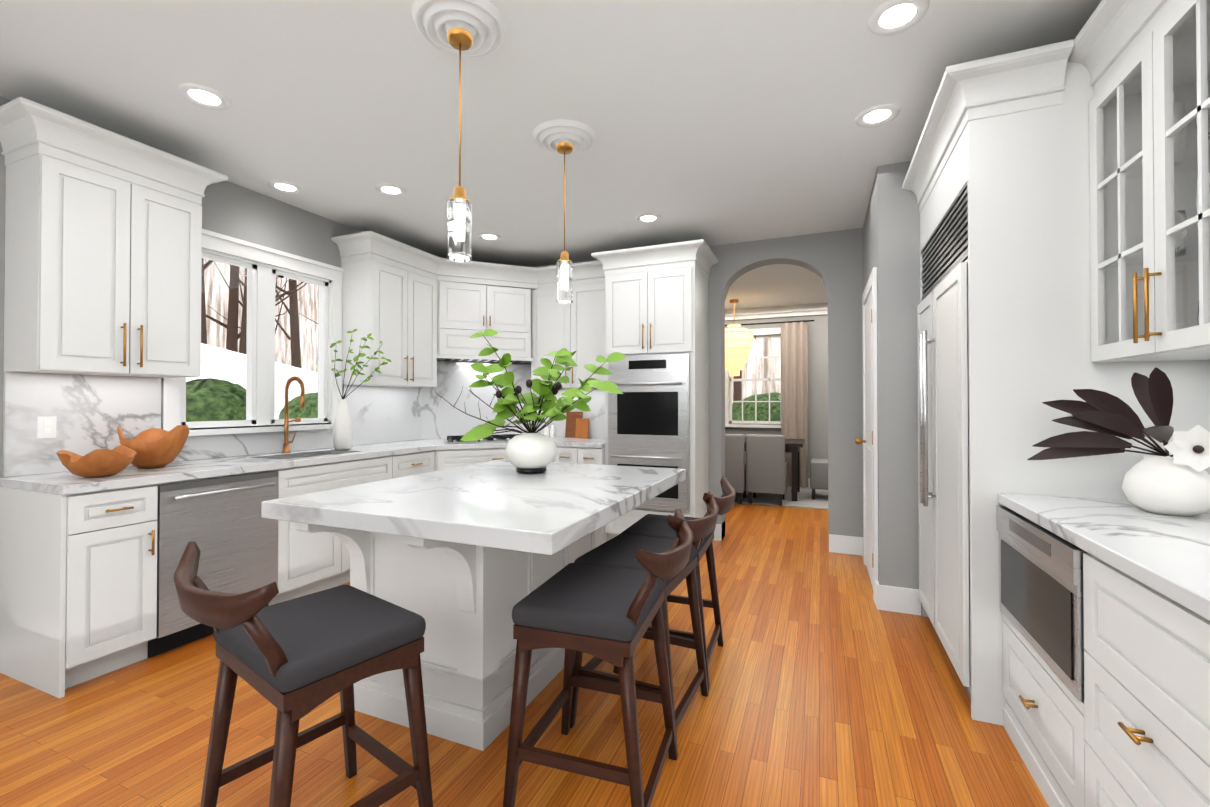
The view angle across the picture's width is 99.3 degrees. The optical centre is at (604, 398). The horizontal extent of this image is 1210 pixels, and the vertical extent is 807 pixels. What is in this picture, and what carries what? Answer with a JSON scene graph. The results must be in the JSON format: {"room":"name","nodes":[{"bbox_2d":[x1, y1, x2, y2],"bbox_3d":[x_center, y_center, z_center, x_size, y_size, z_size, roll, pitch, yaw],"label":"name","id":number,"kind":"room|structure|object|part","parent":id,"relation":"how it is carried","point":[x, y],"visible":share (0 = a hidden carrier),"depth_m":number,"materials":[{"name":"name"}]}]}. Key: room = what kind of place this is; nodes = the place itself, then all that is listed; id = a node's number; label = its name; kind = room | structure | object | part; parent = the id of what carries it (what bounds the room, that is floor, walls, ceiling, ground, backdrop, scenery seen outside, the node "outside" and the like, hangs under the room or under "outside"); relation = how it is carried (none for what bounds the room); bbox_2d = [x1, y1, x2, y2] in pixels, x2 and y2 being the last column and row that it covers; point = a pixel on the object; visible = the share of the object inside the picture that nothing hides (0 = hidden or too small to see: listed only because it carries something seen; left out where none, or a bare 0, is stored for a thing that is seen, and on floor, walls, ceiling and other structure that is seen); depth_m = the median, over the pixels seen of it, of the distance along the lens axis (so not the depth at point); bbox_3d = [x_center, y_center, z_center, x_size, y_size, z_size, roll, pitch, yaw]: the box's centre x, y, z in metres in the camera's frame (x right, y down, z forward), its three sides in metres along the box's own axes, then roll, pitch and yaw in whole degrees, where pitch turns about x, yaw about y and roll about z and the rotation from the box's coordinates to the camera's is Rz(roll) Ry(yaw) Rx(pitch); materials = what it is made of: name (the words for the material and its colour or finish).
{"room":"kitchen","nodes":[
{"label":"kitchen","id":0,"kind":"room"},
{"bbox_2d":[0,96,921,614],"bbox_3d":[0.327,-0.076,2.974,5.895,2.760,11.200,0,-1,23],"label":"wall","id":1,"kind":"structure","parent":0,"point":[884,240],"depth_m":3.90,"materials":[{"name":"grey paint"}]},
{"bbox_2d":[0,97,227,377],"bbox_3d":[-2.585,-0.724,2.717,0.422,1.190,0.857,0,-1,23],"label":"upper cabinet","id":2,"kind":"object","parent":1,"relation":"attached to","point":[103,249],"visible":1,"depth_m":2.54,"materials":[{"name":"white wood"}]},
{"bbox_2d":[161,229,343,435],"bbox_3d":[-2.449,-0.420,3.670,0.180,1.310,1.260,0,-1,23],"label":"window","id":3,"kind":"structure","parent":1,"relation":"in","point":[265,265],"depth_m":3.66,"materials":[{"name":"white wood"}]},
{"bbox_2d":[3,361,604,476],"bbox_3d":[-1.346,0.002,3.818,1.849,0.776,3.670,0,-1,23],"label":"backsplash","id":4,"kind":"structure","parent":1,"relation":"attached to","point":[47,417],"depth_m":3.25,"materials":[{"name":"stone"}]},
{"bbox_2d":[331,231,446,386],"bbox_3d":[-1.853,-0.708,4.460,0.423,1.190,0.856,0,-1,23],"label":"upper cabinet","id":5,"kind":"object","parent":1,"relation":"attached to","point":[419,313],"depth_m":4.25,"materials":[{"name":"white wood"}]},
{"bbox_2d":[435,256,546,362],"bbox_3d":[-1.198,-0.847,5.132,1.112,0.900,1.148,0,-1,23],"label":"upper cabinet","id":6,"kind":"object","parent":1,"relation":"attached to","point":[472,297],"depth_m":4.98,"materials":[{"name":"white wood"}]},
{"bbox_2d":[527,260,604,388],"bbox_3d":[-0.269,-0.700,5.174,0.907,1.188,0.348,0,-1,23],"label":"upper cabinet","id":7,"kind":"object","parent":1,"relation":"attached to","point":[578,326],"depth_m":4.98,"materials":[{"name":"white wood"}]},
{"bbox_2d":[725,327,780,427],"bbox_3d":[2.355,-0.320,8.048,1.020,1.540,0.147,0,-1,23],"label":"window","id":8,"kind":"structure","parent":1,"relation":"in","point":[768,333],"depth_m":8.08,"materials":[{"name":"white wood"}]},
{"bbox_3d":[2.377,-0.300,8.099,0.820,1.380,0.001,0,-1,23],"label":"dining room window glass","id":9,"kind":"part","parent":8,"relation":"part of","materials":[{"name":"clear glass"}]},
{"bbox_2d":[725,320,813,487],"bbox_3d":[2.232,0.078,7.943,1.870,2.482,0.074,0,-1,23],"label":"curtain","id":10,"kind":"object","parent":1,"relation":"attached to","point":[794,379],"visible":0.29,"depth_m":7.69,"materials":[{"name":"beige fabric"}]},
{"bbox_2d":[725,303,827,487],"bbox_3d":[2.790,-0.032,7.812,4.800,2.760,0.070,0,-1,23],"label":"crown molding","id":11,"kind":"structure","parent":1,"relation":"attached to","point":[819,308],"depth_m":7.85,"materials":[{"name":"white wood"}]},
{"bbox_2d":[828,533,862,555],"bbox_3d":[2.051,1.241,4.366,0.273,0.150,0.016,0,-1,23],"label":"baseboard","id":12,"kind":"structure","parent":1,"relation":"attached to","point":[843,544],"depth_m":4.36,"materials":[{"name":"white wood"}]},
{"bbox_2d":[855,267,877,602],"bbox_3d":[1.880,0.236,3.729,0.087,2.150,0.940,0,-1,23],"label":"door","id":13,"kind":"structure","parent":1,"relation":"attached to","point":[869,440],"depth_m":3.60,"materials":[{"name":"white wood"}]},
{"bbox_2d":[1068,0,1209,362],"bbox_3d":[1.508,-0.741,0.818,0.422,1.190,2.328,0,-1,23],"label":"upper cabinet","id":14,"kind":"object","parent":1,"relation":"attached to","point":[1146,63],"visible":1,"depth_m":1.72,"materials":[{"name":"white painted wood"},{"name":"glass"},{"name":"brass"}]},
{"bbox_2d":[0,503,1048,806],"bbox_3d":[0.327,1.334,2.961,5.895,0.060,11.200,0,-1,23],"label":"floor","id":15,"kind":"structure","parent":0,"point":[830,685],"depth_m":2.02,"materials":[{"name":"brown wood"}]},
{"bbox_2d":[0,483,163,697],"bbox_3d":[-2.565,0.860,2.500,0.617,0.880,0.345,0,-1,23],"label":"base cabinet","id":16,"kind":"object","parent":15,"relation":"on","point":[78,588],"depth_m":2.35,"materials":[{"name":"white wood"}]},
{"bbox_2d":[0,437,604,494],"bbox_3d":[-1.350,0.411,3.805,1.850,0.040,3.690,0,-1,23],"label":"countertop","id":17,"kind":"structure","parent":16,"relation":"on","point":[65,483],"depth_m":3.00,"materials":[{"name":"stone"}]},
{"bbox_2d":[56,445,136,477],"bbox_3d":[-2.473,0.307,2.518,0.352,0.144,0.264,0,-1,23],"label":"bowl","id":18,"kind":"object","parent":17,"relation":"on","point":[103,462],"visible":1,"depth_m":2.43,"materials":[{"name":"brown wood"}]},
{"bbox_2d":[117,425,188,468],"bbox_3d":[-2.523,0.264,2.844,0.357,0.236,0.269,0,-1,23],"label":"bowl","id":19,"kind":"object","parent":17,"relation":"on","point":[155,448],"visible":0.94,"depth_m":2.80,"materials":[{"name":"brown wood"}]},
{"bbox_2d":[282,376,304,452],"bbox_3d":[-2.217,0.114,3.691,0.213,0.550,0.092,0,-1,23],"label":"faucet","id":20,"kind":"object","parent":17,"relation":"on","point":[286,449],"visible":1,"depth_m":3.69,"materials":[{"name":"brown metal"}]},
{"bbox_2d":[330,329,390,449],"bbox_3d":[-1.874,-0.062,3.879,0.421,0.905,0.533,0,-1,23],"label":"vase","id":21,"kind":"object","parent":17,"relation":"on","point":[342,431],"visible":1,"depth_m":3.88,"materials":[{"name":"white ceramic"}]},
{"bbox_2d":[444,434,518,443],"bbox_3d":[-1.089,0.378,4.887,0.800,0.045,0.501,0,-1,-22],"label":"cooktop","id":22,"kind":"object","parent":17,"relation":"in","point":[489,439],"visible":0.62,"depth_m":4.70,"materials":[{"name":"silver metal"}]},
{"bbox_2d":[544,426,548,435],"bbox_3d":[-0.613,0.340,5.387,0.046,0.130,0.046,0,-1,8],"label":"bottle","id":23,"kind":"object","parent":17,"relation":"on","point":[546,430],"depth_m":5.37,"materials":[{"name":"white ceramic"}]},
{"bbox_2d":[550,425,554,437],"bbox_3d":[-0.549,0.339,5.360,0.046,0.130,0.046,0,-1,8],"label":"bottle","id":24,"kind":"object","parent":17,"relation":"on","point":[552,431],"depth_m":5.34,"materials":[{"name":"white ceramic"}]},
{"bbox_2d":[565,412,588,437],"bbox_3d":[-0.285,0.269,5.280,0.270,0.270,0.081,0,-1,23],"label":"cutting boards","id":25,"kind":"object","parent":17,"relation":"on","point":[577,425],"visible":0.93,"depth_m":5.29,"materials":[{"name":"brown wood"}]},
{"bbox_2d":[164,468,291,605],"bbox_3d":[-2.379,0.864,2.942,0.617,0.880,0.731,0,-1,23],"label":"base cabinet","id":26,"kind":"object","parent":15,"relation":"on","point":[285,474],"depth_m":3.14,"materials":[{"name":"white wood"}]},
{"bbox_2d":[148,471,277,657],"bbox_3d":[-2.111,0.868,2.829,0.141,0.866,0.602,0,-1,23],"label":"dishwasher","id":27,"kind":"object","parent":26,"relation":"in","point":[227,528],"visible":0.85,"depth_m":2.77,"materials":[{"name":"silver metal"}]},
{"bbox_2d":[174,541,432,806],"bbox_3d":[-0.847,0.849,1.453,0.615,0.887,0.594,0,-1,23],"label":"stool","id":28,"kind":"object","parent":15,"relation":"on","point":[294,661],"visible":1,"depth_m":1.39,"materials":[{"name":"fabric"}]},
{"bbox_2d":[292,456,387,598],"bbox_3d":[-2.075,0.871,3.667,0.617,0.880,0.959,0,-1,23],"label":"base cabinet","id":29,"kind":"object","parent":15,"relation":"on","point":[321,560],"depth_m":3.40,"materials":[{"name":"white wood"}]},
{"bbox_2d":[388,450,435,478],"bbox_3d":[-1.795,0.876,4.259,0.675,0.880,0.592,0,-1,23],"label":"base cabinet","id":30,"kind":"object","parent":15,"relation":"on","point":[401,465],"depth_m":4.12,"materials":[{"name":"white wood"}]},
{"bbox_2d":[294,522,601,750],"bbox_3d":[-0.610,0.870,2.435,0.722,0.858,1.423,0,-1,23],"label":"kitchen island","id":31,"kind":"object","parent":15,"relation":"on","point":[462,600],"visible":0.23,"depth_m":2.01,"materials":[{"name":"white wood"}]},
{"bbox_2d":[261,460,685,554],"bbox_3d":[-0.406,0.408,2.336,1.200,0.060,1.515,0,-1,23],"label":"island countertop","id":32,"kind":"structure","parent":31,"relation":"on","point":[555,507],"depth_m":1.85,"materials":[{"name":"stone"}]},
{"bbox_2d":[436,329,625,473],"bbox_3d":[-0.367,0.018,2.610,1.064,0.723,0.501,0,-1,23],"label":"vase","id":33,"kind":"object","parent":32,"relation":"on","point":[531,451],"visible":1,"depth_m":2.60,"materials":[{"name":"white"}]},
{"bbox_2d":[436,448,555,470],"bbox_3d":[-1.108,0.882,4.928,1.424,0.880,1.425,0,-1,23],"label":"base cabinet","id":34,"kind":"object","parent":15,"relation":"on","point":[445,459],"depth_m":4.47,"materials":[{"name":"white wood"}]},
{"bbox_2d":[556,446,607,543],"bbox_3d":[-0.167,0.882,4.940,0.551,0.880,0.675,0,-1,23],"label":"base cabinet","id":35,"kind":"object","parent":15,"relation":"on","point":[581,455],"depth_m":4.66,"materials":[{"name":"white wood"}]},
{"bbox_2d":[503,509,692,806],"bbox_3d":[0.015,0.851,1.715,0.556,0.887,0.567,0,-1,23],"label":"stool","id":36,"kind":"object","parent":15,"relation":"on","point":[608,614],"visible":0.98,"depth_m":1.55,"materials":[{"name":"fabric"}]},
{"bbox_2d":[570,491,718,759],"bbox_3d":[0.183,0.855,2.123,0.552,0.887,0.567,0,-1,23],"label":"stool","id":37,"kind":"object","parent":15,"relation":"on","point":[619,551],"visible":0.58,"depth_m":2.09,"materials":[{"name":"wood"}]},
{"bbox_2d":[591,239,717,540],"bbox_3d":[0.469,0.009,4.688,1.010,2.620,0.662,0,-1,23],"label":"tall cabinet","id":38,"kind":"object","parent":15,"relation":"on","point":[656,299],"visible":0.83,"depth_m":4.46,"materials":[{"name":"white wood"}]},
{"bbox_2d":[608,353,689,511],"bbox_3d":[0.358,0.287,4.420,0.730,1.330,0.101,0,-1,23],"label":"wall oven","id":39,"kind":"object","parent":38,"relation":"in","point":[649,417],"visible":0.9,"depth_m":4.40,"materials":[{"name":"silver metal"}]},
{"bbox_2d":[613,476,735,688],"bbox_3d":[0.375,0.859,2.574,0.548,0.887,0.568,0,-1,23],"label":"stool","id":40,"kind":"object","parent":15,"relation":"on","point":[653,525],"visible":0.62,"depth_m":2.53,"materials":[{"name":"wood"}]},
{"bbox_2d":[734,487,827,509],"bbox_3d":[2.293,1.334,7.135,3.800,0.013,1.480,0,-1,23],"label":"area rug","id":41,"kind":"object","parent":15,"relation":"on","point":[805,500],"visible":0.21,"depth_m":6.75,"materials":[{"name":"carpet"}]},
{"bbox_2d":[725,434,745,503],"bbox_3d":[1.616,0.888,6.740,0.470,0.870,0.540,0,-1,23],"label":"dining chair","id":42,"kind":"object","parent":41,"relation":"on","point":[735,468],"visible":0.52,"depth_m":6.45,"materials":[{"name":"fabric"}]},
{"bbox_2d":[746,434,786,505],"bbox_3d":[2.086,0.887,6.619,0.470,0.870,0.540,0,-1,23],"label":"dining chair","id":43,"kind":"object","parent":41,"relation":"on","point":[766,467],"visible":1,"depth_m":6.37,"materials":[{"name":"fabric"}]},
{"bbox_2d":[745,438,804,500],"bbox_3d":[1.760,0.956,7.368,2.040,0.745,0.970,0,-1,23],"label":"dining table","id":44,"kind":"object","parent":41,"relation":"on","point":[792,446],"visible":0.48,"depth_m":6.64,"materials":[{"name":"brown wood"}]},
{"bbox_2d":[810,458,827,499],"bbox_3d":[3.022,0.889,6.833,0.540,0.870,0.470,0,-1,23],"label":"dining chair","id":45,"kind":"object","parent":41,"relation":"on","point":[818,473],"visible":0.23,"depth_m":6.69,"materials":[{"name":"fabric"}]},
{"bbox_2d":[917,183,970,699],"bbox_3d":[1.987,0.204,2.476,0.778,2.190,1.064,0,-1,23],"label":"refrigerator","id":46,"kind":"object","parent":15,"relation":"on","point":[943,457],"visible":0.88,"depth_m":2.41,"materials":[{"name":"white wood"}]},
{"bbox_2d":[997,506,1087,806],"bbox_3d":[1.722,0.852,1.603,0.646,0.880,0.687,0,-1,23],"label":"base cabinet","id":47,"kind":"object","parent":15,"relation":"on","point":[1042,607],"depth_m":1.65,"materials":[{"name":"white wood"}]},
{"bbox_3d":[1.440,0.626,1.720,0.038,0.412,0.669,0,-1,23],"label":"microwave drawer","id":48,"kind":"part","parent":47,"relation":"part of","materials":[{"name":"silver metal"}]},
{"bbox_2d":[902,39,1209,725],"bbox_3d":[1.972,-0.011,2.433,0.822,2.620,1.207,0,-1,23],"label":"enclosure","id":49,"kind":"object","parent":15,"relation":"on","point":[1005,137],"visible":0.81,"depth_m":2.02,"materials":[{"name":"white wood"}]},
{"bbox_2d":[1074,553,1209,806],"bbox_3d":[1.481,0.847,1.006,0.627,0.880,0.600,0,-1,23],"label":"base cabinet","id":50,"kind":"object","parent":15,"relation":"on","point":[1132,729],"depth_m":1.16,"materials":[{"name":"white wood"}]},
{"bbox_2d":[998,493,1209,620],"bbox_3d":[1.405,0.385,0.840,0.637,0.040,2.348,0,-1,23],"label":"countertop","id":51,"kind":"structure","parent":50,"relation":"on","point":[1168,556],"depth_m":1.38,"materials":[{"name":"stone"}]},
{"bbox_2d":[1027,367,1209,515],"bbox_3d":[1.682,0.137,1.644,0.476,0.467,0.404,0,-1,23],"label":"vase","id":52,"kind":"object","parent":51,"relation":"on","point":[1177,483],"visible":1,"depth_m":1.67,"materials":[{"name":"white ceramic"}]},
{"bbox_2d":[0,0,1101,309],"bbox_3d":[0.327,-1.506,2.987,5.895,0.100,11.200,0,-1,23],"label":"ceiling","id":53,"kind":"structure","parent":0,"point":[714,122],"depth_m":2.52,"materials":[{"name":"white paint"}]},
{"bbox_2d":[177,83,230,109],"bbox_3d":[-1.933,-1.454,2.481,0.205,0.010,0.205,0,-1,-4],"label":"recessed light","id":54,"kind":"object","parent":53,"relation":"in","point":[206,97],"depth_m":2.47,"materials":[{"name":"white"}]},
{"bbox_2d":[267,180,302,193],"bbox_3d":[-2.186,-1.444,3.515,0.205,0.010,0.205,0,-1,-4],"label":"recessed light","id":55,"kind":"object","parent":53,"relation":"in","point":[281,186],"depth_m":3.50,"materials":[{"name":"white"}]},
{"bbox_2d":[375,183,406,196],"bbox_3d":[-1.484,-1.444,3.562,0.205,0.010,0.205,0,-1,-4],"label":"recessed light","id":56,"kind":"object","parent":53,"relation":"in","point":[387,189],"depth_m":3.55,"materials":[{"name":"white"}]},
{"bbox_2d":[412,0,506,262],"bbox_3d":[-0.565,-1.002,2.001,0.356,0.924,0.356,0,-1,23],"label":"pendant light","id":57,"kind":"object","parent":53,"relation":"hanging from","point":[460,29],"visible":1,"depth_m":1.97,"materials":[{"name":"white"}]},
{"bbox_2d":[477,233,500,240],"bbox_3d":[-1.026,-1.435,4.563,0.205,0.010,0.205,0,-1,-4],"label":"recessed light","id":58,"kind":"object","parent":53,"relation":"in","point":[484,236],"depth_m":4.55,"materials":[{"name":"white"}]},
{"bbox_2d":[532,119,596,303],"bbox_3d":[-0.225,-0.995,2.856,0.356,0.924,0.356,0,-1,23],"label":"pendant light","id":59,"kind":"object","parent":53,"relation":"hanging from","point":[563,137],"visible":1,"depth_m":2.81,"materials":[{"name":"white"}]},
{"bbox_2d":[635,213,660,222],"bbox_3d":[0.345,-1.439,4.106,0.205,0.010,0.205,0,-1,14],"label":"recessed light","id":60,"kind":"object","parent":53,"relation":"in","point":[647,217],"depth_m":4.09,"materials":[{"name":"white"}]},
{"bbox_2d":[725,299,752,375],"bbox_3d":[1.857,-0.871,7.382,0.532,1.090,0.532,0,-1,23],"label":"chandelier","id":61,"kind":"object","parent":53,"relation":"hanging from","point":[738,341],"visible":0.75,"depth_m":7.20,"materials":[{"name":"yellow glass"}]},
{"bbox_2d":[855,104,899,126],"bbox_3d":[1.400,-1.452,2.644,0.205,0.010,0.205,0,-1,-4],"label":"recessed light","id":62,"kind":"object","parent":53,"relation":"in","point":[877,115],"depth_m":2.64,"materials":[{"name":"white"}]},
{"bbox_2d":[867,0,928,35],"bbox_3d":[1.116,-1.458,1.961,0.205,0.010,0.205,0,-1,-4],"label":"recessed light","id":63,"kind":"object","parent":53,"relation":"in","point":[890,17],"depth_m":1.96,"materials":[{"name":"white"}]},
{"label":"outside","id":64,"kind":"structure","parent":0,"visible":0},
{"bbox_2d":[186,258,780,421],"bbox_3d":[-8.155,-11.319,17.102,60.295,26.500,85.000,0,-1,23],"label":"window view","id":65,"kind":"object","parent":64,"point":[235,397],"depth_m":16.52,"materials":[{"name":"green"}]}
]}

